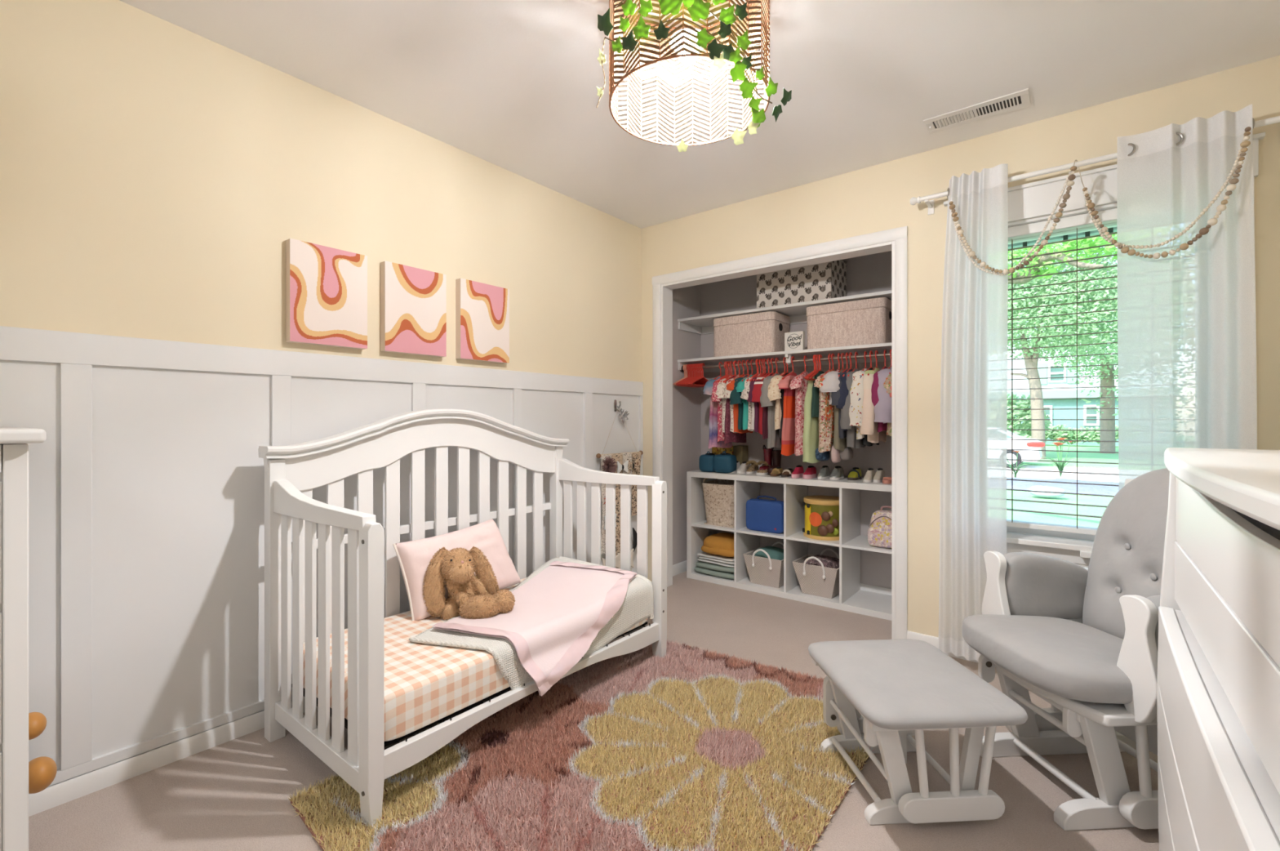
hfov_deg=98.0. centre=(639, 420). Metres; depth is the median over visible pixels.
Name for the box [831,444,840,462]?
mitten
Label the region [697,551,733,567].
folded blanket
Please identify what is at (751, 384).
shirt
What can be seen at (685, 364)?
clothes hanger
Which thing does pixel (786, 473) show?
shoe
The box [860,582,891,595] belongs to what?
baseboard
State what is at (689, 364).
clothes hanger
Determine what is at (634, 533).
bow
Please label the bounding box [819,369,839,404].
shirt
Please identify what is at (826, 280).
box
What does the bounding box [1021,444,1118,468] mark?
lawn
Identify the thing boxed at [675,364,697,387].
clothes hanger
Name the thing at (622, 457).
holder
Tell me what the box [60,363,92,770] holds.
trim
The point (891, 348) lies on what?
clothes hanger
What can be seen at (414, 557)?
pillow
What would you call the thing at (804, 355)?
clothes hanger
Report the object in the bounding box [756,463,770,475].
shoe
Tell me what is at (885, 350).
clothes hanger
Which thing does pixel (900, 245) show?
trim
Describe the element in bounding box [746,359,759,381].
clothes hanger
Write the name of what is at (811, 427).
dress
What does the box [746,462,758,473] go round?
shoe
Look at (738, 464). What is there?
shoe
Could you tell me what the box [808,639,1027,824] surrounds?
ottoman
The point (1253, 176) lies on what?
trim
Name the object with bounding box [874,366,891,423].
shirt
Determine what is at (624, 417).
bow
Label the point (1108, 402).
leafy tree
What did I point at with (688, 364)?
clothes hanger
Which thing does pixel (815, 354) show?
clothes hanger
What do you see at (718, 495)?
rope basket
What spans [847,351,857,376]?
clothes hanger
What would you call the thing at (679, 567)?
baseboard
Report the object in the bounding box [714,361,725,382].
clothes hanger
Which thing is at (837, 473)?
shoe
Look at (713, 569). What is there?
folded blanket
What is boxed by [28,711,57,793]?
drawer knobs
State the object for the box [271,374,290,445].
trim
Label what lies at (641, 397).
trim
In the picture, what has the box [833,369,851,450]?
dress
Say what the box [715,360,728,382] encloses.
clothes hanger
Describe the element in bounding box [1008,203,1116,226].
trim
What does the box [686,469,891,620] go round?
cube shelf
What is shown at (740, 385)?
shirt
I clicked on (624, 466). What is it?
bow
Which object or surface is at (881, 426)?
shirt
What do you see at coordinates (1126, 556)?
cushion
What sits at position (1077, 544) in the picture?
trim
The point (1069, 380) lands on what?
shutter
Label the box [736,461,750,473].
shoe
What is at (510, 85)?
ceiling
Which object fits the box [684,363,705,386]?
clothes hanger
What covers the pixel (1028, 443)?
tail lamp
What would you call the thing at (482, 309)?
canvas
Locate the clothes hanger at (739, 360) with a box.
[728,360,741,382]
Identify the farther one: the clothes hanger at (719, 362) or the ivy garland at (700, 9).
the clothes hanger at (719, 362)
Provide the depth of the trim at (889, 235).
3.19 m
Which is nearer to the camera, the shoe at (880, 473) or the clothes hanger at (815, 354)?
the shoe at (880, 473)
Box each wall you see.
[0,0,641,382]
[641,55,1279,636]
[672,284,701,564]
[701,250,891,588]
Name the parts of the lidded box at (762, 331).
lid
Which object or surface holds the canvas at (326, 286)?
attached to the wall at (157, 175)
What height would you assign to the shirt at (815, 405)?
0.299 m
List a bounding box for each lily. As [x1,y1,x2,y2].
[1006,450,1029,477]
[1044,437,1075,476]
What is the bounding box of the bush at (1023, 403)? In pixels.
[1007,393,1051,438]
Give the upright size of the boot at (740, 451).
0.185 m
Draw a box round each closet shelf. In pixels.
[677,289,891,334]
[677,342,891,372]
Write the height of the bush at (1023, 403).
2.566 m
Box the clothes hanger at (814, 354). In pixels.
[804,354,814,380]
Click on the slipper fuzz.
(752, 461)
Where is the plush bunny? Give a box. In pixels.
[422,546,515,619]
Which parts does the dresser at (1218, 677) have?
drawer, drawer, drawer, drawer, rail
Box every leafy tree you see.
[1007,234,1117,458]
[1008,231,1117,284]
[1028,257,1118,453]
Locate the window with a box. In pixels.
[1006,222,1116,558]
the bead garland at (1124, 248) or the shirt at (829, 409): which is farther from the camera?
the shirt at (829, 409)
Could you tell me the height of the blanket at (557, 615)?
0.273 m
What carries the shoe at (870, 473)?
on the cube shelf at (851, 597)
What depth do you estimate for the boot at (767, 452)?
3.83 m
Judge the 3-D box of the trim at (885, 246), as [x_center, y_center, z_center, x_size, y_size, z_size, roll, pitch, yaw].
[0.760,-0.912,3.356,1.453,0.016,0.117,0,0,38]
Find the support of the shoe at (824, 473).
on the cube shelf at (851, 597)
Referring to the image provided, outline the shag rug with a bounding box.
[287,635,875,850]
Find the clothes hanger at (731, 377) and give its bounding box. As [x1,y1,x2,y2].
[724,360,737,382]
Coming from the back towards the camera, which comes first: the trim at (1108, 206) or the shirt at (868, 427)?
the shirt at (868, 427)
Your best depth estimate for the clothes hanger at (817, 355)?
3.51 m
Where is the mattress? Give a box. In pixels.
[302,577,647,741]
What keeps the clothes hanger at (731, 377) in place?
hanging from the closet rod at (886, 353)
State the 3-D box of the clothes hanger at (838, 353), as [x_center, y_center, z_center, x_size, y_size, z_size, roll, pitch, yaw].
[1.234,-0.332,3.447,0.008,0.168,0.305,0,0,37]
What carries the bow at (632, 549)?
attached to the holder
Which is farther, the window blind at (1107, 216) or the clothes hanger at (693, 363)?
the clothes hanger at (693, 363)
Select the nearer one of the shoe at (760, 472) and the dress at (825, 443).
the dress at (825, 443)
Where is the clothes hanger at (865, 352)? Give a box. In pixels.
[857,351,866,374]
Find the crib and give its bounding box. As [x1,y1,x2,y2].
[257,408,666,826]
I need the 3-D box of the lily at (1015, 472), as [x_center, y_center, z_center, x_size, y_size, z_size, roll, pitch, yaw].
[9.835,1.156,14.612,0.666,0.774,0.531,0,0,38]
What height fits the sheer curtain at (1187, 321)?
2.207 m
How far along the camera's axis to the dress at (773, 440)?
3.61 m
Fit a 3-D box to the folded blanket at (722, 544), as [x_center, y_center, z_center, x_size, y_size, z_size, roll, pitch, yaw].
[0.624,0.890,3.997,0.314,0.138,0.312,0,0,38]
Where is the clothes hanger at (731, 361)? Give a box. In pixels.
[720,360,733,382]
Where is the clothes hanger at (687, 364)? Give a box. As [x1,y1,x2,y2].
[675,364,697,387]
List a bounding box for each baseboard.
[28,695,317,816]
[672,560,686,575]
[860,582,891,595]
[906,630,995,666]
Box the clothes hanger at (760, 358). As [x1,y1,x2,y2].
[750,358,761,381]
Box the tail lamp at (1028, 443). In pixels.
[1026,441,1044,446]
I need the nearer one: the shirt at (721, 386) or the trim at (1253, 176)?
the trim at (1253, 176)
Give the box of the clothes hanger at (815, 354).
[804,354,816,379]
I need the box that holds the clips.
[1022,226,1113,246]
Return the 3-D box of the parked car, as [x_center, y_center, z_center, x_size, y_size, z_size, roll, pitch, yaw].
[12.641,0.970,21.158,4.540,1.460,1.802,0,0,38]
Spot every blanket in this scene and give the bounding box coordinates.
[431,560,637,695]
[694,560,733,578]
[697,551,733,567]
[701,532,733,556]
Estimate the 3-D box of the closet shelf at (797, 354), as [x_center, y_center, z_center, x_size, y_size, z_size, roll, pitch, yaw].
[1.027,-0.410,3.750,1.652,0.075,0.329,0,0,38]
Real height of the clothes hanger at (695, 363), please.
0.168 m
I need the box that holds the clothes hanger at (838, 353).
[835,352,840,371]
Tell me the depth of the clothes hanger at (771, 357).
3.71 m
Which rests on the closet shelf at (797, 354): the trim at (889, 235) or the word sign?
the word sign
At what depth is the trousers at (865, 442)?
3.25 m
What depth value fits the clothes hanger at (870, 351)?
3.32 m
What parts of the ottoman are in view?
hanging rail, rail, hanging rail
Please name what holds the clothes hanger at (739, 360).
hanging from the closet rod at (886, 353)
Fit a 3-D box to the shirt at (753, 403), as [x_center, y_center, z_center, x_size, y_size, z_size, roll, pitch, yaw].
[0.820,-0.120,3.774,0.066,0.377,0.243,0,0,38]
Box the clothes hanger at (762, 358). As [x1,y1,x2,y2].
[752,358,764,381]
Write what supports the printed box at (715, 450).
on the cube shelf at (851, 597)
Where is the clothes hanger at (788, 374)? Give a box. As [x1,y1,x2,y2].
[782,355,795,379]
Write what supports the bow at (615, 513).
attached to the holder
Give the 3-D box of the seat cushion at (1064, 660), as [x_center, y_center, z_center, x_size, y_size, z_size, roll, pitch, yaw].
[1.325,0.732,1.752,0.459,0.139,0.500,0,0,-4]
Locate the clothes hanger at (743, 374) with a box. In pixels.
[731,360,745,381]
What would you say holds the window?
in the wall at (874, 198)
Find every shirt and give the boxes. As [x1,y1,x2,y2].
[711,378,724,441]
[715,375,731,431]
[724,375,739,432]
[726,375,752,433]
[729,374,748,429]
[735,374,753,429]
[740,377,754,431]
[746,373,762,431]
[751,373,759,429]
[751,373,768,434]
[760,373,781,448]
[767,373,783,430]
[811,370,824,417]
[818,369,835,437]
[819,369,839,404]
[831,368,847,438]
[835,368,852,431]
[848,368,866,439]
[860,367,886,443]
[871,367,887,432]
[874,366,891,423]
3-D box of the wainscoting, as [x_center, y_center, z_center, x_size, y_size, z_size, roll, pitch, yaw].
[-1.074,0.445,2.505,0.004,1.390,3.500,0,0,38]
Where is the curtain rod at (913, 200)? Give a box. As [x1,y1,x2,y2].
[910,115,1279,214]
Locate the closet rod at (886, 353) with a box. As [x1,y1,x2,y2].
[680,352,889,372]
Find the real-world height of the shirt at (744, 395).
0.381 m
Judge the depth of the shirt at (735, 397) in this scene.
3.72 m
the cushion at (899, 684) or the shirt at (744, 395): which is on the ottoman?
the cushion at (899, 684)
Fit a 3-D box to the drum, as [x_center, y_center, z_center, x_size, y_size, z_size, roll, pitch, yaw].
[1.188,0.624,3.578,0.264,0.247,0.265,0,0,38]
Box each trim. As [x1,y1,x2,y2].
[0,325,643,395]
[49,571,636,785]
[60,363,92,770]
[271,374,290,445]
[411,382,425,410]
[512,388,521,568]
[583,392,592,562]
[639,395,643,475]
[652,226,907,285]
[652,284,661,480]
[661,284,672,586]
[662,241,891,288]
[891,240,894,639]
[894,237,907,639]
[943,132,1265,222]
[1006,532,1093,551]
[1006,542,1089,564]
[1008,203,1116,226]
[1075,563,1088,567]
[1253,176,1254,223]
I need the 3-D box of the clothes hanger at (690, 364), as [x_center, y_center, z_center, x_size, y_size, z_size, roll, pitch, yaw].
[0.380,-0.332,4.122,0.009,0.168,0.305,0,0,38]
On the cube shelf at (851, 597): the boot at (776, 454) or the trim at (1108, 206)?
the boot at (776, 454)
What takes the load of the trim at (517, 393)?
attached to the wall at (157, 175)
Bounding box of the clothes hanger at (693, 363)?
[681,363,702,386]
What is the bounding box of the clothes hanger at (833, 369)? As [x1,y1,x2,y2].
[822,353,835,376]
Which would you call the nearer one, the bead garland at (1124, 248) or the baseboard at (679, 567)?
the bead garland at (1124, 248)
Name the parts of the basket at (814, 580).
rope handle, rope handle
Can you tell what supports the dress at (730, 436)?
hanging from the clothes hanger at (731, 377)
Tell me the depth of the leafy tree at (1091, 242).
6.62 m
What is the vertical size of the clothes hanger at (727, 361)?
0.168 m
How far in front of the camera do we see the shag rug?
1.77 m
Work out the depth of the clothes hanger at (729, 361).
3.91 m
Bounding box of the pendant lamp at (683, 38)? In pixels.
[608,0,769,146]
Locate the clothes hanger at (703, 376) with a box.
[691,363,708,386]
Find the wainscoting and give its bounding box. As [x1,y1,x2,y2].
[0,360,639,786]
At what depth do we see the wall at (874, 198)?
2.75 m
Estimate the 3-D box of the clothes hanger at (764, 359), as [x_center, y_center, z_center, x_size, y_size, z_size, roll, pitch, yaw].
[0.844,-0.332,3.755,0.009,0.168,0.305,0,0,36]
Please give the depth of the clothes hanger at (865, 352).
3.34 m
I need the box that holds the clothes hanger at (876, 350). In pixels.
[867,350,878,375]
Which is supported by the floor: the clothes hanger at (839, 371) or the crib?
the crib
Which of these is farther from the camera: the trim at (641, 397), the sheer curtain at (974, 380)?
the trim at (641, 397)
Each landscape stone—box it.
[1016,471,1056,479]
[1028,485,1065,497]
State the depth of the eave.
3.04 m
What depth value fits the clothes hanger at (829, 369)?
3.47 m
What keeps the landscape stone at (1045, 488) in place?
on the lawn at (1092, 522)
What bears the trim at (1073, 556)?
attached to the wall at (874, 198)
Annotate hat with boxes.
[840,447,853,460]
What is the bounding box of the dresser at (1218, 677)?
[1156,447,1279,850]
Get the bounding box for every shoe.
[729,460,740,473]
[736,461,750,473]
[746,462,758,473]
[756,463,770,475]
[769,466,782,475]
[781,468,793,476]
[791,465,804,478]
[802,465,816,478]
[817,465,830,479]
[829,465,844,479]
[847,466,861,479]
[863,467,875,482]
[872,467,884,482]
[882,476,891,484]
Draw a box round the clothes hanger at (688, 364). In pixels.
[677,364,698,387]
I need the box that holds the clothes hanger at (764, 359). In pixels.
[755,358,766,380]
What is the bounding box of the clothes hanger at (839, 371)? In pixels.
[838,352,844,372]
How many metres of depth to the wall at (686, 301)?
4.19 m
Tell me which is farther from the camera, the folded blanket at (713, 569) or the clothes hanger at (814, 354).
the folded blanket at (713, 569)
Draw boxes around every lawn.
[1006,488,1113,527]
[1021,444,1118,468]
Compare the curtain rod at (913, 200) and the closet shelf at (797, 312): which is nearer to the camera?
the curtain rod at (913, 200)
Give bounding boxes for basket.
[702,477,733,527]
[742,541,783,587]
[791,547,839,598]
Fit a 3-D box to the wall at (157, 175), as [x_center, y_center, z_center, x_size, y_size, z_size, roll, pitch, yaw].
[-1.166,-0.098,2.514,0.153,2.475,3.600,0,0,38]
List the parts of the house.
pane, pane, pane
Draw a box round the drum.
[802,495,839,540]
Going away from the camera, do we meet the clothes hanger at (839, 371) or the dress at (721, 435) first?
the clothes hanger at (839, 371)
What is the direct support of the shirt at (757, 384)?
hanging from the clothes hanger
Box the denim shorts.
[815,448,830,460]
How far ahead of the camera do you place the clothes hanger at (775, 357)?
3.69 m
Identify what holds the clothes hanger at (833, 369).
hanging from the closet rod at (886, 353)
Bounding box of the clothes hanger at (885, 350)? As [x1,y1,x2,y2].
[878,349,886,373]
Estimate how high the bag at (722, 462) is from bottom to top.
0.152 m
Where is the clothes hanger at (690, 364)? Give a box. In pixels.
[679,364,700,386]
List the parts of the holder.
cord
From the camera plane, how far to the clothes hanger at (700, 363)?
4.06 m
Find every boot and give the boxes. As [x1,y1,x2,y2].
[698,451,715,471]
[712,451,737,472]
[759,444,773,471]
[767,449,781,475]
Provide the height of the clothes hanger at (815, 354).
0.168 m
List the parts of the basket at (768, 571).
rope handle, rope handle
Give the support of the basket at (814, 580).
on the cube shelf at (851, 597)
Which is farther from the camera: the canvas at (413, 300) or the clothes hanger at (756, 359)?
the clothes hanger at (756, 359)
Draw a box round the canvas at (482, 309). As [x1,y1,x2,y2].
[455,278,509,363]
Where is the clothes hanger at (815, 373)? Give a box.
[810,354,822,379]
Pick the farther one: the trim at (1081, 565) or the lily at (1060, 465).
the lily at (1060, 465)
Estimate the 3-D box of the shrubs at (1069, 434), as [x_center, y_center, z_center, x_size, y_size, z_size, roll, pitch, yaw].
[26.689,0.896,35.619,8.027,1.368,1.417,0,0,38]
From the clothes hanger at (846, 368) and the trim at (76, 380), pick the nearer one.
the trim at (76, 380)
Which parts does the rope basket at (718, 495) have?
handle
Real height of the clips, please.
0.075 m
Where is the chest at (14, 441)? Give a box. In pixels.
[0,426,46,850]
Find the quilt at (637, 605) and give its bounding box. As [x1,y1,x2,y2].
[408,555,653,689]
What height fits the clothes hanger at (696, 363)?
0.168 m
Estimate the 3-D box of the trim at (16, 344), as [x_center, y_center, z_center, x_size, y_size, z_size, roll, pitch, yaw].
[-1.069,-0.217,2.501,0.016,0.095,3.500,0,0,38]
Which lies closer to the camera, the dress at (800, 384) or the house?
the dress at (800, 384)
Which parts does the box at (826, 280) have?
panel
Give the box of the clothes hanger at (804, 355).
[795,355,806,378]
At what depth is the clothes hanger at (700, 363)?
4.05 m
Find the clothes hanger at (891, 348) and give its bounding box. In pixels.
[888,348,891,368]
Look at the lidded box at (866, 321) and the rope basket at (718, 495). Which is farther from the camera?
the rope basket at (718, 495)
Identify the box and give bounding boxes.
[711,445,733,454]
[713,311,790,356]
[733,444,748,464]
[746,495,783,533]
[756,259,846,308]
[806,297,891,349]
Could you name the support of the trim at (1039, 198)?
attached to the wall at (874, 198)
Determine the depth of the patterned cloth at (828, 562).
3.52 m
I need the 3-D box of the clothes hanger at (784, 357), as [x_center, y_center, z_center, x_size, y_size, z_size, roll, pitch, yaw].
[0.955,-0.332,3.667,0.008,0.168,0.305,0,0,40]
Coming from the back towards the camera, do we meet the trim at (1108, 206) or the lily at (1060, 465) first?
the lily at (1060, 465)
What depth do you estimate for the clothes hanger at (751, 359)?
3.80 m
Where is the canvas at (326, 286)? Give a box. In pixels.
[285,238,367,349]
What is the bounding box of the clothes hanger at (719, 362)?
[708,361,722,382]
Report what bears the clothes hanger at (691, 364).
hanging from the closet rod at (886, 353)
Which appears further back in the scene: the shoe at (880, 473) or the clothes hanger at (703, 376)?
the clothes hanger at (703, 376)
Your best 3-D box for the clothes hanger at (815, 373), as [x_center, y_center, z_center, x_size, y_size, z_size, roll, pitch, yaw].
[1.143,-0.332,3.519,0.008,0.168,0.305,0,0,39]
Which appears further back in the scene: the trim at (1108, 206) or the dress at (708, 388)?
the dress at (708, 388)
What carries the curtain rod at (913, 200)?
attached to the wall at (874, 198)
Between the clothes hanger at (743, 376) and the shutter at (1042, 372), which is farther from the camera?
the shutter at (1042, 372)
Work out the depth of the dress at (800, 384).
3.48 m
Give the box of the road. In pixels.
[1006,464,1118,482]
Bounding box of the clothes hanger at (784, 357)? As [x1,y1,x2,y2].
[779,356,786,375]
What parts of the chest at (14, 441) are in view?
drawer, drawer, drawer, corner post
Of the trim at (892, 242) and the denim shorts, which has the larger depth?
the denim shorts
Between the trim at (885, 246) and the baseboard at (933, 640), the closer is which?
the baseboard at (933, 640)
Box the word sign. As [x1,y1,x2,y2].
[784,330,804,351]
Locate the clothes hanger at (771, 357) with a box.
[761,357,773,380]
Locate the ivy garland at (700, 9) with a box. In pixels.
[595,0,791,151]
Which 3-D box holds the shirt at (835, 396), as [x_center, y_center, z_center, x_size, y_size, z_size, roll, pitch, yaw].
[1.272,-0.099,3.417,0.089,0.420,0.369,0,0,39]
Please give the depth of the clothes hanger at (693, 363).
4.09 m
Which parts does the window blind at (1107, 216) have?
ladder cord, rail, ladder cord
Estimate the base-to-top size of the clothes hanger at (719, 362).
0.168 m
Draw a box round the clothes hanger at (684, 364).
[673,364,693,387]
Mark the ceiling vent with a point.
(1020, 99)
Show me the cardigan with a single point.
(851, 441)
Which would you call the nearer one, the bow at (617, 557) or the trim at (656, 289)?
the bow at (617, 557)
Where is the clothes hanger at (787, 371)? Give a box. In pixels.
[777,359,789,378]
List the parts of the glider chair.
arm post, hanging rail, seat frame, arm panel, post, arm post, hanging rail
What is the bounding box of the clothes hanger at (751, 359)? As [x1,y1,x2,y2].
[741,359,753,381]
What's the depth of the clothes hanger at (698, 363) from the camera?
4.07 m
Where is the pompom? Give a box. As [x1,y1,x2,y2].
[601,456,617,472]
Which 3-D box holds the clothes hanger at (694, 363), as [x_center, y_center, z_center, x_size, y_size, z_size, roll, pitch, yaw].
[0.402,-0.332,4.104,0.009,0.168,0.305,0,0,38]
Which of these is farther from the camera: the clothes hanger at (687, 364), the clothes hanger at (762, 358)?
the clothes hanger at (687, 364)
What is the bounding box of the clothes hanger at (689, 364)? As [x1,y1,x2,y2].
[678,364,698,386]
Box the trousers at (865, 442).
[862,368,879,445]
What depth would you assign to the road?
17.82 m
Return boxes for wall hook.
[613,399,622,412]
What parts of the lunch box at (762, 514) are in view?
handle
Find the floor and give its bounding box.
[28,570,1159,850]
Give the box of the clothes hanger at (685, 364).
[674,364,695,387]
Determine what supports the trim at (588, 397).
attached to the wall at (157, 175)
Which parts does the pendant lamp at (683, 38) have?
bulb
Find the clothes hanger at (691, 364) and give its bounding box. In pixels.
[680,364,701,386]
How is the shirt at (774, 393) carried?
hanging from the clothes hanger at (784, 357)
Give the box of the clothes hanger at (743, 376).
[736,360,749,381]
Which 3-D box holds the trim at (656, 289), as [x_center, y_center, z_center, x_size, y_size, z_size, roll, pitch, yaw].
[0.113,0.110,3.787,0.068,2.060,0.016,0,0,38]
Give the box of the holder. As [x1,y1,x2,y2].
[595,409,643,571]
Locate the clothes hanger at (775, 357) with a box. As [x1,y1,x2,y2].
[771,357,778,375]
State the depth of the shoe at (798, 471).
3.58 m
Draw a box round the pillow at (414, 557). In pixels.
[392,518,519,620]
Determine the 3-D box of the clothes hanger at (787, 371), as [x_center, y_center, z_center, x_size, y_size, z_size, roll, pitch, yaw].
[0.969,-0.332,3.657,0.009,0.168,0.305,0,0,38]
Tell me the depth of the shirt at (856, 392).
3.21 m
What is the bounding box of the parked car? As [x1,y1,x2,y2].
[1006,430,1044,467]
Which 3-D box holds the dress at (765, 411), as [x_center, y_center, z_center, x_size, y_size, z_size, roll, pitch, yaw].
[0.887,-0.092,3.721,0.075,0.433,0.261,0,0,40]
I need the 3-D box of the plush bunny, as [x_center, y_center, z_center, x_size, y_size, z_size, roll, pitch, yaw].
[-0.689,0.676,2.281,0.352,0.317,0.203,0,0,17]
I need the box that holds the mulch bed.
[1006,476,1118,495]
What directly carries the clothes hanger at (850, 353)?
hanging from the closet rod at (886, 353)
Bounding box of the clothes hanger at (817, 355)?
[807,354,818,380]
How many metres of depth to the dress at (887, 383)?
3.11 m
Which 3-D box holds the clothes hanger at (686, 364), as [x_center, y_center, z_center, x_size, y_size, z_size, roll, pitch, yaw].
[0.350,-0.332,4.146,0.009,0.168,0.305,0,0,40]
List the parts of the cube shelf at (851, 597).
panel, shelf, shelf, panel, panel, shelf, shelf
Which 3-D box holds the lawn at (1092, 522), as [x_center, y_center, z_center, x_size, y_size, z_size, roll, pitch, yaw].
[5.950,1.740,7.534,80.000,0.200,12.600,0,0,38]
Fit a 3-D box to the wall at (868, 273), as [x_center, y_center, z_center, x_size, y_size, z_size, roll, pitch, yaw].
[1.147,-0.098,3.901,1.655,2.475,0.055,0,0,38]
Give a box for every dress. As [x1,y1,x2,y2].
[702,376,732,448]
[724,375,746,443]
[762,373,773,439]
[777,372,797,455]
[789,371,808,455]
[802,375,819,462]
[813,370,833,452]
[833,369,851,450]
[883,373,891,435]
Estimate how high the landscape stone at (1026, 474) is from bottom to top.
0.346 m
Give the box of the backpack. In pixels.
[867,505,891,547]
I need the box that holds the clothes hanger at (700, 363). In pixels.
[690,363,706,386]
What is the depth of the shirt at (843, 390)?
3.26 m
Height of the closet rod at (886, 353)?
0.048 m
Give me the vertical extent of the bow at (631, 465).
0.097 m
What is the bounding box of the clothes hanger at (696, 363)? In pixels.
[685,363,705,386]
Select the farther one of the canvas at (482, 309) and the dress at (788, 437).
the dress at (788, 437)
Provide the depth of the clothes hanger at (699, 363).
4.06 m
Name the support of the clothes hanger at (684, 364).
hanging from the closet rod at (886, 353)
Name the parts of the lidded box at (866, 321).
lid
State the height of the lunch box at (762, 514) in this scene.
0.240 m
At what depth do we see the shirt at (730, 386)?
3.76 m
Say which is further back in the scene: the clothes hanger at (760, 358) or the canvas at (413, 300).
the clothes hanger at (760, 358)
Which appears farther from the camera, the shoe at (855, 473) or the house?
the house
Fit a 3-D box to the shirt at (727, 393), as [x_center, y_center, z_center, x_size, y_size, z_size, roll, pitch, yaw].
[0.690,-0.111,3.875,0.092,0.396,0.366,0,0,36]
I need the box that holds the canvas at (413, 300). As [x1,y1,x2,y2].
[380,260,446,356]
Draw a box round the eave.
[1008,226,1116,248]
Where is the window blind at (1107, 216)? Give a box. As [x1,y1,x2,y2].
[1006,208,1118,534]
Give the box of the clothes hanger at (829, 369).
[820,353,831,377]
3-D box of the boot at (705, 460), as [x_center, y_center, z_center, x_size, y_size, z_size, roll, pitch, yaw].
[0.497,0.296,4.003,0.124,0.148,0.132,0,0,38]
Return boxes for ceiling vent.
[923,88,1031,133]
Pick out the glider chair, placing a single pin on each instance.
(1084, 641)
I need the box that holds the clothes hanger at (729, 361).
[717,360,731,382]
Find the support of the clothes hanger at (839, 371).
hanging from the closet rod at (886, 353)
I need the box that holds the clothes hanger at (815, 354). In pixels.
[805,354,817,380]
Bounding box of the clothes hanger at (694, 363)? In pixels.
[682,363,704,386]
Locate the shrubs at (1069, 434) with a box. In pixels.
[1010,423,1118,444]
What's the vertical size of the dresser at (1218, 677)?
1.070 m
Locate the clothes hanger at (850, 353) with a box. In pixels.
[842,351,852,376]
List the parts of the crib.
post, rail, arm rail, post, headboard panel, rail, post, arm rail, rail, post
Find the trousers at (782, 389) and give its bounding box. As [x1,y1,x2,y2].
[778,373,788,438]
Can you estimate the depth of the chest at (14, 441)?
1.28 m
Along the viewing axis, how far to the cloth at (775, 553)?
3.73 m
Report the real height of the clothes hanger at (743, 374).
0.168 m
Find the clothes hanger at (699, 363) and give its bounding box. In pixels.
[688,363,705,386]
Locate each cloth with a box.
[754,546,783,559]
[804,554,839,568]
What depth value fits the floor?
1.71 m
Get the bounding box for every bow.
[601,552,620,568]
[604,513,616,529]
[617,460,628,472]
[617,548,633,568]
[618,409,629,424]
[626,457,639,473]
[632,527,636,551]
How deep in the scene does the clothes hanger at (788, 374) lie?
3.62 m
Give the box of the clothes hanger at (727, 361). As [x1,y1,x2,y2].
[716,360,729,382]
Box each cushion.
[808,639,1027,729]
[961,613,1133,703]
[1082,467,1169,639]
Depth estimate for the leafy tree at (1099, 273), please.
22.23 m
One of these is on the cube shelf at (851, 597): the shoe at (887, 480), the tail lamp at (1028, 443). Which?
the shoe at (887, 480)
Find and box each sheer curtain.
[937,163,1008,661]
[1116,103,1257,490]
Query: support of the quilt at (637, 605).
on the mattress
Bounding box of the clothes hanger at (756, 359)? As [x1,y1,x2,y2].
[746,359,758,381]
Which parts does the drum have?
yellow panel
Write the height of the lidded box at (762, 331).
0.276 m
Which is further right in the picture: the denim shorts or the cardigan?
the cardigan
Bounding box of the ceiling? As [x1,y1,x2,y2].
[119,0,1279,228]
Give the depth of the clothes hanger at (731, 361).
3.90 m
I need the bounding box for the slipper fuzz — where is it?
[745,459,768,465]
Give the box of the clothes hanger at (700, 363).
[689,363,706,386]
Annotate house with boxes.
[1007,268,1118,445]
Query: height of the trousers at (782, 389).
0.427 m
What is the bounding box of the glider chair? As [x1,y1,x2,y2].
[961,467,1169,830]
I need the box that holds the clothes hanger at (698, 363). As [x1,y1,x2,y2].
[686,363,706,386]
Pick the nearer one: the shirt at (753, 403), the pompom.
the pompom
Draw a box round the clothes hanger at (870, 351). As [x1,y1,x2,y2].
[862,350,872,375]
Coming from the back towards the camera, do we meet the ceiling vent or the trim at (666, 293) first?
the trim at (666, 293)
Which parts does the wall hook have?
hook plate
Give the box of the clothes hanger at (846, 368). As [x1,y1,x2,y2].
[838,351,848,376]
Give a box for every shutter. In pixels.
[1037,362,1047,384]
[1066,361,1078,383]
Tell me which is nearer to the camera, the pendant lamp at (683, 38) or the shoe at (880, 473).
the pendant lamp at (683, 38)
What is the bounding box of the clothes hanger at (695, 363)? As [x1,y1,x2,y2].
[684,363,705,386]
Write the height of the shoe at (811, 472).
0.077 m
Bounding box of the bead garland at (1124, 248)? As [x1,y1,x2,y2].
[949,126,1251,275]
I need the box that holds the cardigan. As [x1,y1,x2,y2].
[840,368,865,448]
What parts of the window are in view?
crank handle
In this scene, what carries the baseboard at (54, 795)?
attached to the wall at (157, 175)

